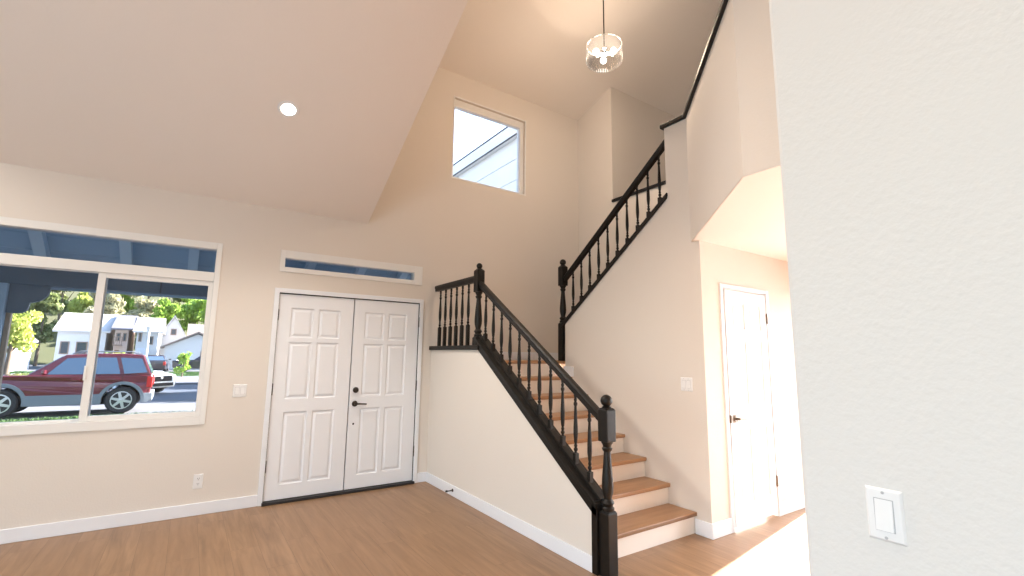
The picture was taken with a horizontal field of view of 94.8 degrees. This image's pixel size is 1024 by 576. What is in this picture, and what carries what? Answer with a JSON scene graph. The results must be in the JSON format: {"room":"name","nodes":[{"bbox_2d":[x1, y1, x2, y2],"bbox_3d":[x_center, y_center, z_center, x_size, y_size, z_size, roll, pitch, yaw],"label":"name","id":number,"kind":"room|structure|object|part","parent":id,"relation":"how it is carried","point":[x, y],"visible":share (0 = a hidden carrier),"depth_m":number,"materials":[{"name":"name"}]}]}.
{"room":"house entrance hall","nodes":[
{"label":"house entrance hall","id":0,"kind":"room"},
{"bbox_2d":[0,0,467,223],"bbox_3d":[-1.307,-2.571,-0.147,5.911,2.069,9.862,6,-10,-34],"label":"ceiling","id":1,"kind":"structure","parent":0,"point":[183,96],"depth_m":3.75,"materials":[{"name":"paint"}]},
{"bbox_2d":[277,101,298,117],"bbox_3d":[-1.913,-1.528,4.026,0.167,0.085,0.146,7,-10,-39],"label":"recessed light","id":2,"kind":"object","parent":1,"relation":"in","point":[289,109],"visible":1,"depth_m":4.02,"materials":[{"name":"white plastic"}]},
{"bbox_2d":[0,67,578,529],"bbox_3d":[-2.710,-1.065,4.796,9.250,6.900,0.150,6,-10,-34],"label":"wall","id":3,"kind":"structure","parent":0,"point":[425,217],"depth_m":4.73,"materials":[{"name":"paint"}]},
{"bbox_2d":[0,216,222,435],"bbox_3d":[-3.539,0.339,4.007,1.698,1.695,0.122,6,-10,-34],"label":"window","id":4,"kind":"structure","parent":3,"relation":"in","point":[85,422],"depth_m":4.04,"materials":[{"name":"white plastic"}]},
{"bbox_3d":[-3.876,0.455,3.789,0.840,1.250,0.035,6,-10,-34],"label":"fixed sash","id":5,"kind":"part","parent":4,"relation":"part of","materials":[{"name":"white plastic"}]},
{"bbox_3d":[-3.207,0.519,4.186,0.837,1.246,0.042,6,-10,-34],"label":"sliding sash","id":6,"kind":"part","parent":4,"relation":"part of","materials":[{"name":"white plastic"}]},
{"bbox_2d":[0,495,257,543],"bbox_3d":[-4.476,1.798,3.099,4.963,0.105,0.014,6,-10,-34],"label":"baseboard","id":7,"kind":"structure","parent":3,"relation":"attached to","point":[18,534],"depth_m":3.91,"materials":[{"name":"white paint"}]},
{"bbox_2d":[192,473,203,488],"bbox_3d":[-2.828,1.743,4.240,0.075,0.127,0.009,6,-10,-34],"label":"wall outlet","id":8,"kind":"object","parent":3,"relation":"attached to","point":[198,478],"visible":1,"depth_m":4.24,"materials":[{"name":"white plastic"}]},
{"bbox_2d":[0,227,410,388],"bbox_3d":[-3.434,0.859,4.867,9.080,3.392,1.210,6,-10,-34],"label":"porch roof","id":9,"kind":"structure","parent":3,"relation":"attached to","point":[20,287],"depth_m":4.74,"materials":[{"name":"blue wood"}]},
{"bbox_3d":[-4.907,1.201,4.311,0.150,2.520,0.150,6,-10,-34],"label":"porch post","id":10,"kind":"part","parent":9,"relation":"part of","materials":[{"name":"blue wood"}]},
{"bbox_2d":[232,384,246,396],"bbox_3d":[-2.601,0.982,4.497,0.117,0.121,0.012,6,-10,-34],"label":"light switch","id":11,"kind":"object","parent":3,"relation":"attached to","point":[239,390],"visible":1,"depth_m":4.50,"materials":[{"name":"white plastic"}]},
{"bbox_2d":[257,288,423,506],"bbox_3d":[-1.774,1.113,5.109,1.615,2.100,0.189,6,-10,-34],"label":"door","id":12,"kind":"structure","parent":3,"relation":"in","point":[341,415],"depth_m":5.02,"materials":[{"name":"white paint"}]},
{"bbox_2d":[280,250,422,284],"bbox_3d":[-1.756,-0.208,5.297,1.560,0.225,0.112,6,-10,-34],"label":"window","id":13,"kind":"structure","parent":3,"relation":"in","point":[416,272],"depth_m":5.21,"materials":[{"name":"white plastic"}]},
{"bbox_2d":[417,472,425,482],"bbox_3d":[-1.038,2.174,5.407,0.122,0.105,0.014,6,-10,-34],"label":"baseboard","id":14,"kind":"structure","parent":3,"relation":"attached to","point":[421,477],"depth_m":5.40,"materials":[{"name":"white paint"}]},
{"bbox_2d":[451,95,525,195],"bbox_3d":[-0.323,-1.927,6.533,1.180,1.140,0.138,6,-10,-34],"label":"window","id":15,"kind":"structure","parent":3,"relation":"in","point":[473,110],"depth_m":6.69,"materials":[{"name":"white plastic"}]},
{"bbox_2d":[499,352,557,359],"bbox_3d":[0.064,0.914,6.333,2.280,0.105,0.014,6,-10,-34],"label":"baseboard","id":16,"kind":"structure","parent":3,"relation":"attached to","point":[524,355],"depth_m":6.41,"materials":[{"name":"white paint"}]},
{"bbox_2d":[0,481,809,575],"bbox_3d":[0.355,1.565,0.388,9.900,0.080,9.982,6,-10,-34],"label":"floor","id":17,"kind":"structure","parent":0,"point":[416,529],"depth_m":3.55,"materials":[{"name":"brown wood"}]},
{"bbox_2d":[505,360,696,557],"bbox_3d":[0.853,0.896,5.160,2.276,2.612,2.824,6,-10,-34],"label":"staircase","id":18,"kind":"structure","parent":17,"relation":"on","point":[646,519],"depth_m":4.13,"materials":[{"name":"paint"}]},
{"bbox_2d":[558,140,667,360],"bbox_3d":[1.060,-0.310,5.122,0.150,2.209,1.644,6,-10,-34],"label":"stair railing","id":19,"kind":"object","parent":18,"relation":"on","point":[564,274],"visible":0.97,"depth_m":5.16,"materials":[{"name":"black wood"}]},
{"bbox_3d":[0.612,0.642,5.635,0.088,0.457,0.088,6,-10,-34],"label":"newel post","id":20,"kind":"part","parent":19,"relation":"part of","materials":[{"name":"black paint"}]},
{"bbox_3d":[1.083,-0.777,5.164,0.062,1.274,1.565,6,-10,-34],"label":"handrail","id":21,"kind":"part","parent":19,"relation":"part of","materials":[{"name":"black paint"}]},
{"bbox_3d":[1.081,-0.203,5.073,0.150,1.237,1.565,6,-10,-34],"label":"rail","id":22,"kind":"part","parent":19,"relation":"part of","materials":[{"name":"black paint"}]},
{"bbox_2d":[427,350,591,554],"bbox_3d":[-0.155,1.341,4.437,0.110,1.500,2.802,6,-10,-34],"label":"wall","id":23,"kind":"structure","parent":0,"point":[480,442],"depth_m":4.37,"materials":[{"name":"paint"}]},
{"bbox_2d":[426,472,591,572],"bbox_3d":[-0.221,2.027,4.312,0.014,0.105,2.733,6,-10,-34],"label":"baseboard","id":24,"kind":"structure","parent":23,"relation":"attached to","point":[573,554],"depth_m":3.88,"materials":[{"name":"white paint"}]},
{"bbox_2d":[429,263,617,575],"bbox_3d":[-0.123,0.884,4.455,0.160,2.411,2.885,6,-10,-34],"label":"stair railing","id":25,"kind":"object","parent":23,"relation":"on","point":[599,501],"visible":1,"depth_m":3.73,"materials":[{"name":"black wood"}]},
{"bbox_3d":[-0.628,-0.047,5.359,0.062,0.072,1.040,6,-10,-34],"label":"landing handrail","id":26,"kind":"part","parent":25,"relation":"part of","materials":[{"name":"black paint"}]},
{"bbox_3d":[-0.353,0.545,4.852,0.088,0.092,0.088,6,-10,-34],"label":"newel post","id":27,"kind":"part","parent":25,"relation":"part of","materials":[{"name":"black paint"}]},
{"bbox_3d":[0.160,0.444,4.104,0.062,1.231,1.735,6,-10,-34],"label":"handrail","id":28,"kind":"part","parent":25,"relation":"part of","materials":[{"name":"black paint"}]},
{"bbox_3d":[0.160,1.030,4.007,0.153,1.288,1.685,6,-10,-34],"label":"rail","id":29,"kind":"part","parent":25,"relation":"part of","materials":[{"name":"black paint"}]},
{"bbox_3d":[0.650,1.716,3.168,0.090,0.418,0.090,6,-10,-34],"label":"newel post","id":30,"kind":"part","parent":25,"relation":"part of","materials":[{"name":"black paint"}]},
{"bbox_2d":[439,0,721,119],"bbox_3d":[3.129,-3.938,3.142,5.050,1.377,9.962,6,-10,-34],"label":"ceiling","id":31,"kind":"structure","parent":0,"point":[534,51],"depth_m":6.20,"materials":[{"name":"paint"}]},
{"bbox_2d":[586,0,622,72],"bbox_3d":[1.025,-3.022,5.260,0.397,1.102,0.397,6,-10,-34],"label":"pendant light","id":32,"kind":"object","parent":31,"relation":"hanging from","point":[603,50],"visible":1,"depth_m":5.28,"materials":[{"name":"clear glass"}]},
{"bbox_3d":[0.920,-2.586,5.152,0.072,0.072,0.072,6,-10,-34],"label":"bulb","id":33,"kind":"part","parent":32,"relation":"part of","materials":[{"name":"white glass"}]},
{"bbox_3d":[1.030,-2.563,5.302,0.072,0.072,0.072,6,-10,-34],"label":"bulb","id":34,"kind":"part","parent":32,"relation":"part of","materials":[{"name":"white glass"}]},
{"bbox_3d":[1.026,-3.100,5.271,0.013,0.925,0.013,2,-8,-11],"label":"rod","id":35,"kind":"part","parent":32,"relation":"part of","materials":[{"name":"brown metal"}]},
{"bbox_3d":[1.019,-2.582,5.197,0.397,0.211,0.397,6,-10,-34],"label":"lamp shade","id":36,"kind":"part","parent":32,"relation":"part of","materials":[{"name":"clear glass"}]},
{"bbox_3d":[1.107,-2.586,5.133,0.072,0.072,0.072,6,-10,-34],"label":"bulb","id":37,"kind":"part","parent":32,"relation":"part of","materials":[{"name":"white glass"}]},
{"bbox_2d":[578,87,665,295],"bbox_3d":[1.856,-1.462,6.194,0.100,5.200,2.802,6,-10,-34],"label":"wall","id":38,"kind":"structure","parent":0,"point":[597,141],"depth_m":6.95,"materials":[{"name":"paint"}]},
{"bbox_2d":[612,180,665,201],"bbox_3d":[2.059,-1.344,5.873,0.160,0.040,2.074,6,-10,-34],"label":"trim","id":39,"kind":"structure","parent":38,"relation":"on","point":[662,182],"depth_m":6.21,"materials":[{"name":"black wood"}]},
{"bbox_2d":[565,119,719,532],"bbox_3d":[1.182,0.325,4.838,0.110,3.660,1.812,6,-10,-34],"label":"wall","id":40,"kind":"structure","parent":0,"point":[645,327],"depth_m":4.41,"materials":[{"name":"paint"}]},
{"bbox_2d":[563,366,573,376],"bbox_3d":[0.651,0.959,5.413,0.014,0.115,0.172,6,-10,-34],"label":"trim","id":41,"kind":"structure","parent":40,"relation":"attached to","point":[569,369],"depth_m":5.39,"materials":[{"name":"white paint"}]},
{"bbox_2d":[681,377,692,391],"bbox_3d":[1.528,0.845,4.127,0.012,0.119,0.119,6,-10,-34],"label":"light switch","id":42,"kind":"object","parent":40,"relation":"attached to","point":[686,383],"visible":1,"depth_m":4.12,"materials":[{"name":"white plastic"}]},
{"bbox_2d":[695,519,713,539],"bbox_3d":[1.579,1.978,3.864,0.014,0.120,0.162,6,-10,-34],"label":"baseboard","id":43,"kind":"structure","parent":40,"relation":"attached to","point":[702,528],"depth_m":3.85,"materials":[{"name":"white paint"}]},
{"bbox_2d":[616,89,675,196],"bbox_3d":[2.115,-1.310,7.233,1.509,5.200,0.100,6,-10,-34],"label":"wall","id":44,"kind":"structure","parent":0,"point":[639,134],"depth_m":7.15,"materials":[{"name":"paint"}]},
{"bbox_2d":[686,0,779,241],"bbox_3d":[2.786,-1.470,0.924,1.036,1.179,7.217,5,-9,-25],"label":"wall","id":45,"kind":"structure","parent":0,"point":[732,125],"depth_m":2.88,"materials":[{"name":"paint"}]},
{"bbox_2d":[660,0,727,130],"bbox_3d":[2.735,-2.056,1.132,1.097,0.040,7.497,5,-9,-25],"label":"trim","id":46,"kind":"structure","parent":45,"relation":"on","point":[723,4],"depth_m":3.59,"materials":[{"name":"black wood"}]},
{"bbox_2d":[692,165,786,260],"bbox_3d":[3.904,-0.922,1.525,2.917,0.303,7.106,6,-10,-34],"label":"ceiling","id":47,"kind":"structure","parent":0,"point":[750,219],"depth_m":3.52,"materials":[{"name":"paint"}]},
{"bbox_2d":[707,242,803,520],"bbox_3d":[2.423,0.891,4.575,1.753,2.497,0.110,6,-10,-34],"label":"wall","id":48,"kind":"structure","parent":0,"point":[726,265],"depth_m":4.59,"materials":[{"name":"paint"}]},
{"bbox_2d":[713,518,732,538],"bbox_3d":[1.742,1.984,3.885,0.278,0.120,0.014,6,-10,-34],"label":"baseboard","id":49,"kind":"structure","parent":48,"relation":"attached to","point":[722,528],"depth_m":3.88,"materials":[{"name":"white paint"}]},
{"bbox_2d":[719,283,782,532],"bbox_3d":[2.186,1.045,4.344,0.827,2.120,0.187,6,-10,-34],"label":"door","id":50,"kind":"structure","parent":48,"relation":"in","point":[748,376],"depth_m":4.30,"materials":[{"name":"white paint"}]},
{"bbox_2d":[782,495,804,514],"bbox_3d":[2.826,2.102,4.613,0.725,0.120,0.014,6,-10,-34],"label":"baseboard","id":51,"kind":"structure","parent":48,"relation":"attached to","point":[796,503],"depth_m":4.52,"materials":[{"name":"white paint"}]},
{"bbox_2d":[769,0,1023,575],"bbox_3d":[2.279,-1.055,-0.718,0.120,4.841,5.228,6,-10,-34],"label":"wall","id":52,"kind":"structure","parent":0,"point":[900,122],"depth_m":1.07,"materials":[{"name":"paint"}]},
{"bbox_2d":[865,485,907,546],"bbox_3d":[0.836,0.510,1.057,0.012,0.114,0.071,6,-10,-34],"label":"light switch","id":53,"kind":"object","parent":52,"relation":"attached to","point":[885,507],"visible":1,"depth_m":1.05,"materials":[{"name":"white plastic"}]},
{"label":"outside","id":54,"kind":"structure","parent":0,"visible":0},
{"bbox_2d":[29,291,202,363],"bbox_3d":[-71.231,0.008,106.091,280.000,31.995,86.000,6,-10,-34],"label":"hillside","id":55,"kind":"structure","parent":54,"point":[47,350],"depth_m":65.58,"materials":[{"name":"green plant"}]},
{"bbox_2d":[51,290,75,319],"bbox_3d":[-65.627,1.444,69.284,4.951,10.246,5.364,6,-10,-34],"label":"tree","id":56,"kind":"object","parent":55,"relation":"on","point":[64,300],"visible":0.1,"depth_m":69.05,"materials":[{"name":"green plant"}]},
{"bbox_2d":[67,292,94,312],"bbox_3d":[-56.805,4.939,62.983,5.014,9.763,5.144,6,-10,-34],"label":"tree","id":57,"kind":"object","parent":55,"relation":"on","point":[78,305],"visible":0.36,"depth_m":61.87,"materials":[{"name":"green plant"}]},
{"bbox_2d":[120,294,136,312],"bbox_3d":[-60.656,2.042,72.767,5.448,10.179,4.897,6,-10,-34],"label":"tree","id":58,"kind":"object","parent":55,"relation":"on","point":[130,303],"visible":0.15,"depth_m":73.19,"materials":[{"name":"green plant"}]},
{"bbox_2d":[126,295,159,336],"bbox_3d":[-52.245,4.958,66.189,4.764,10.752,4.483,6,-10,-34],"label":"tree","id":59,"kind":"object","parent":55,"relation":"on","point":[143,306],"visible":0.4,"depth_m":65.84,"materials":[{"name":"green plant"}]},
{"bbox_2d":[166,297,183,314],"bbox_3d":[-55.713,2.594,76.337,5.519,10.227,5.196,6,-10,-34],"label":"tree","id":60,"kind":"object","parent":55,"relation":"on","point":[175,300],"visible":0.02,"depth_m":77.12,"materials":[{"name":"green plant"}]},
{"bbox_2d":[175,298,204,331],"bbox_3d":[-46.923,5.608,69.470,4.964,10.534,5.358,6,-10,-34],"label":"tree","id":61,"kind":"object","parent":55,"relation":"on","point":[190,311],"visible":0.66,"depth_m":68.31,"materials":[{"name":"green plant"}]},
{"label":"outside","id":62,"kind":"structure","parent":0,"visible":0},
{"bbox_2d":[0,364,198,419],"bbox_3d":[-114.015,24.750,165.787,240.000,0.980,394.580,6,-10,-34],"label":"ground","id":63,"kind":"structure","parent":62,"point":[151,406],"depth_m":15.98,"materials":[{"name":"concrete"}]},
{"bbox_2d":[5,338,38,370],"bbox_3d":[-46.167,4.836,41.495,4.900,4.830,7.700,6,-10,-34],"label":"house","id":64,"kind":"structure","parent":63,"relation":"on","point":[20,361],"depth_m":42.67,"materials":[{"name":"grey"}]},
{"bbox_2d":[9,370,34,373],"bbox_3d":[-38.191,6.985,39.356,9.843,0.212,3.438,6,-10,-34],"label":"grass","id":65,"kind":"structure","parent":63,"relation":"on","point":[17,371],"depth_m":37.50,"materials":[{"name":"green plant"}]},
{"bbox_2d":[3,310,43,374],"bbox_3d":[-36.947,3.981,34.632,3.410,5.019,3.067,6,-10,-34],"label":"tree","id":66,"kind":"object","parent":63,"relation":"on","point":[20,330],"visible":0.73,"depth_m":34.48,"materials":[{"name":"yellow plant"}]},
{"bbox_2d":[26,291,64,365],"bbox_3d":[-54.575,4.725,54.621,5.094,8.668,4.592,6,-10,-34],"label":"tree","id":67,"kind":"object","parent":63,"relation":"on","point":[51,304],"visible":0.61,"depth_m":54.25,"materials":[{"name":"green plant"}]},
{"bbox_2d":[9,409,109,415],"bbox_3d":[-36.833,1.276,-1.100,58.100,0.055,0.300,6,-10,-34],"label":"curb","id":68,"kind":"object","parent":63,"relation":"on","point":[95,410],"visible":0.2,"depth_m":14.22,"materials":[{"name":"concrete"}]},
{"bbox_2d":[0,351,154,417],"bbox_3d":[-13.568,2.857,14.376,4.260,1.878,2.237,6,-10,-35],"label":"car","id":69,"kind":"object","parent":63,"relation":"on","point":[59,382],"visible":0.98,"depth_m":13.99,"materials":[{"name":"red paint"}]},
{"bbox_3d":[-14.055,2.938,12.883,1.119,0.638,0.070,6,-10,-35],"label":"arch trim","id":70,"kind":"part","parent":69,"relation":"part of","materials":[{"name":"grey plastic"}]},
{"bbox_3d":[-12.493,2.006,14.551,1.613,0.114,0.036,6,-10,-35],"label":"roof rail","id":71,"kind":"part","parent":69,"relation":"part of","materials":[{"name":"silver metal"}]},
{"bbox_3d":[-11.914,3.179,14.374,1.119,0.638,0.067,6,-10,-35],"label":"arch trim","id":72,"kind":"part","parent":69,"relation":"part of","materials":[{"name":"grey plastic"}]},
{"bbox_2d":[146,377,152,386],"bbox_3d":[-11.462,2.967,14.886,0.142,0.320,0.203,6,-10,-35],"label":"tail lamp","id":73,"kind":"object","parent":69,"relation":"attached to","point":[149,380],"depth_m":14.80,"materials":[{"name":"red plastic"}]},
{"bbox_2d":[52,312,117,360],"bbox_3d":[-46.413,5.749,51.575,4.450,5.880,8.700,6,-10,-34],"label":"house","id":74,"kind":"structure","parent":63,"relation":"on","point":[73,329],"depth_m":48.52,"materials":[{"name":"white"}]},
{"bbox_3d":[-45.176,6.026,47.481,0.540,1.140,0.020,6,-10,-34],"label":"pane","id":75,"kind":"part","parent":74,"relation":"part of","materials":[{"name":"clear glass"}]},
{"bbox_3d":[-44.101,6.143,48.203,0.740,1.140,0.020,6,-10,-34],"label":"pane","id":76,"kind":"part","parent":74,"relation":"part of","materials":[{"name":"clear glass"}]},
{"bbox_2d":[0,410,192,421],"bbox_3d":[-12.903,3.346,11.378,9.956,0.116,2.754,6,-10,-34],"label":"grass","id":77,"kind":"structure","parent":63,"relation":"on","point":[77,416],"depth_m":12.74,"materials":[{"name":"green plant"}]},
{"bbox_2d":[3,382,197,387],"bbox_3d":[-18.945,5.553,27.313,120.000,0.120,0.300,6,-10,-34],"label":"curb","id":78,"kind":"object","parent":63,"relation":"on","point":[184,383],"visible":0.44,"depth_m":27.27,"materials":[{"name":"concrete"}]},
{"bbox_2d":[83,292,132,315],"bbox_3d":[-49.833,4.718,58.048,4.744,9.777,4.621,6,-10,-34],"label":"tree","id":79,"kind":"object","parent":63,"relation":"on","point":[114,304],"visible":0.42,"depth_m":58.02,"materials":[{"name":"green plant"}]},
{"bbox_2d":[111,315,137,353],"bbox_3d":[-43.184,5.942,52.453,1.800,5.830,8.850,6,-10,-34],"label":"house","id":80,"kind":"structure","parent":63,"relation":"on","point":[124,339],"depth_m":50.08,"materials":[{"name":"beige paint"}]},
{"bbox_2d":[144,325,151,355],"bbox_3d":[-30.552,5.125,39.357,0.420,4.050,0.399,6,-10,-34],"label":"lamp post","id":81,"kind":"object","parent":63,"relation":"on","point":[149,327],"visible":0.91,"depth_m":39.42,"materials":[{"name":"white metal"}]},
{"bbox_3d":[-30.556,5.373,39.322,0.247,3.550,0.260,6,-10,-34],"label":"post","id":82,"kind":"part","parent":81,"relation":"part of","materials":[{"name":"white"}]},
{"bbox_2d":[133,317,165,354],"bbox_3d":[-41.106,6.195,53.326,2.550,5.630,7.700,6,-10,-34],"label":"house","id":83,"kind":"structure","parent":63,"relation":"on","point":[158,325],"depth_m":50.88,"materials":[{"name":"white"}]},
{"bbox_3d":[-39.332,7.483,50.068,1.100,2.160,0.050,6,-10,-34],"label":"garage door","id":84,"kind":"part","parent":83,"relation":"part of","materials":[{"name":"white"}]},
{"bbox_2d":[147,355,170,371],"bbox_3d":[-33.288,7.037,44.017,2.217,1.520,4.562,6,-10,-32],"label":"car","id":85,"kind":"object","parent":63,"relation":"on","point":[158,362],"visible":0.54,"depth_m":42.53,"materials":[{"name":"grey paint"}]},
{"bbox_2d":[150,297,180,325],"bbox_3d":[-45.346,5.627,60.800,3.988,8.876,4.158,6,-10,-34],"label":"tree","id":86,"kind":"object","parent":63,"relation":"on","point":[167,310],"visible":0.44,"depth_m":60.77,"materials":[{"name":"green plant"}]},
{"bbox_2d":[160,315,185,354],"bbox_3d":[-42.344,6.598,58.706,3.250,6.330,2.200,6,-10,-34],"label":"house","id":87,"kind":"structure","parent":63,"relation":"on","point":[174,332],"depth_m":58.17,"materials":[{"name":"white"}]},
{"bbox_2d":[162,371,198,375],"bbox_3d":[-25.798,7.381,40.911,7.937,0.188,7.341,6,-10,-34],"label":"grass","id":88,"kind":"structure","parent":63,"relation":"on","point":[190,373],"depth_m":39.11,"materials":[{"name":"green plant"}]},
{"bbox_2d":[160,332,202,369],"bbox_3d":[-34.746,6.892,51.800,6.200,3.980,6.200,6,-10,-34],"label":"house","id":89,"kind":"structure","parent":63,"relation":"on","point":[192,343],"depth_m":49.05,"materials":[{"name":"white paint"}]},
{"bbox_2d":[173,351,192,376],"bbox_3d":[-25.038,5.820,35.788,1.228,2.010,1.136,6,-10,-34],"label":"shrub","id":90,"kind":"object","parent":63,"relation":"on","point":[184,358],"visible":1,"depth_m":35.64,"materials":[{"name":"green plant"}]},
{"bbox_2d":[172,356,200,371],"bbox_3d":[-29.817,7.125,45.309,4.642,1.800,2.237,6,-10,-31],"label":"pickup truck","id":91,"kind":"object","parent":63,"relation":"on","point":[195,364],"visible":0.15,"depth_m":44.15,"materials":[{"name":"grey paint"}]},
{"bbox_2d":[187,324,203,335],"bbox_3d":[-36.874,7.217,58.654,6.250,5.230,3.900,6,-10,-34],"label":"house","id":92,"kind":"structure","parent":63,"relation":"on","point":[192,328],"depth_m":57.04,"materials":[{"name":"beige paint"}]},
{"bbox_2d":[199,300,206,323],"bbox_3d":[-41.133,6.012,64.703,4.429,9.330,4.632,6,-10,-34],"label":"tree","id":93,"kind":"object","parent":63,"relation":"on","point":[202,319],"visible":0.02,"depth_m":65.01,"materials":[{"name":"green plant"}]},
{"bbox_2d":[453,127,516,191],"bbox_3d":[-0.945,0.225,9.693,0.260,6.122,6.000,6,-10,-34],"label":"house wing","id":94,"kind":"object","parent":63,"relation":"on","point":[493,163],"visible":0.09,"depth_m":9.15,"materials":[{"name":"white"}]},
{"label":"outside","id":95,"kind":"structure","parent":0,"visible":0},
{"bbox_2d":[2,384,197,400],"bbox_3d":[-10.005,3.852,14.275,120.000,0.012,31.500,6,-10,-34],"label":"road","id":96,"kind":"structure","parent":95,"point":[178,392],"depth_m":21.43,"materials":[{"name":"grey asphalt"}]},
{"bbox_2d":[112,371,175,391],"bbox_3d":[-17.973,3.991,21.415,4.576,1.520,2.217,0,-8,7],"label":"car","id":97,"kind":"object","parent":96,"relation":"on","point":[162,380],"visible":0.17,"depth_m":21.41,"materials":[{"name":"white paint"}]},
{"bbox_2d":[154,376,172,381],"bbox_3d":[-15.761,4.076,21.137,0.090,0.230,1.141,0,-8,7],"label":"grille","id":98,"kind":"object","parent":97,"relation":"attached to","point":[157,378],"depth_m":21.21,"materials":[{"name":"black"}]}
]}

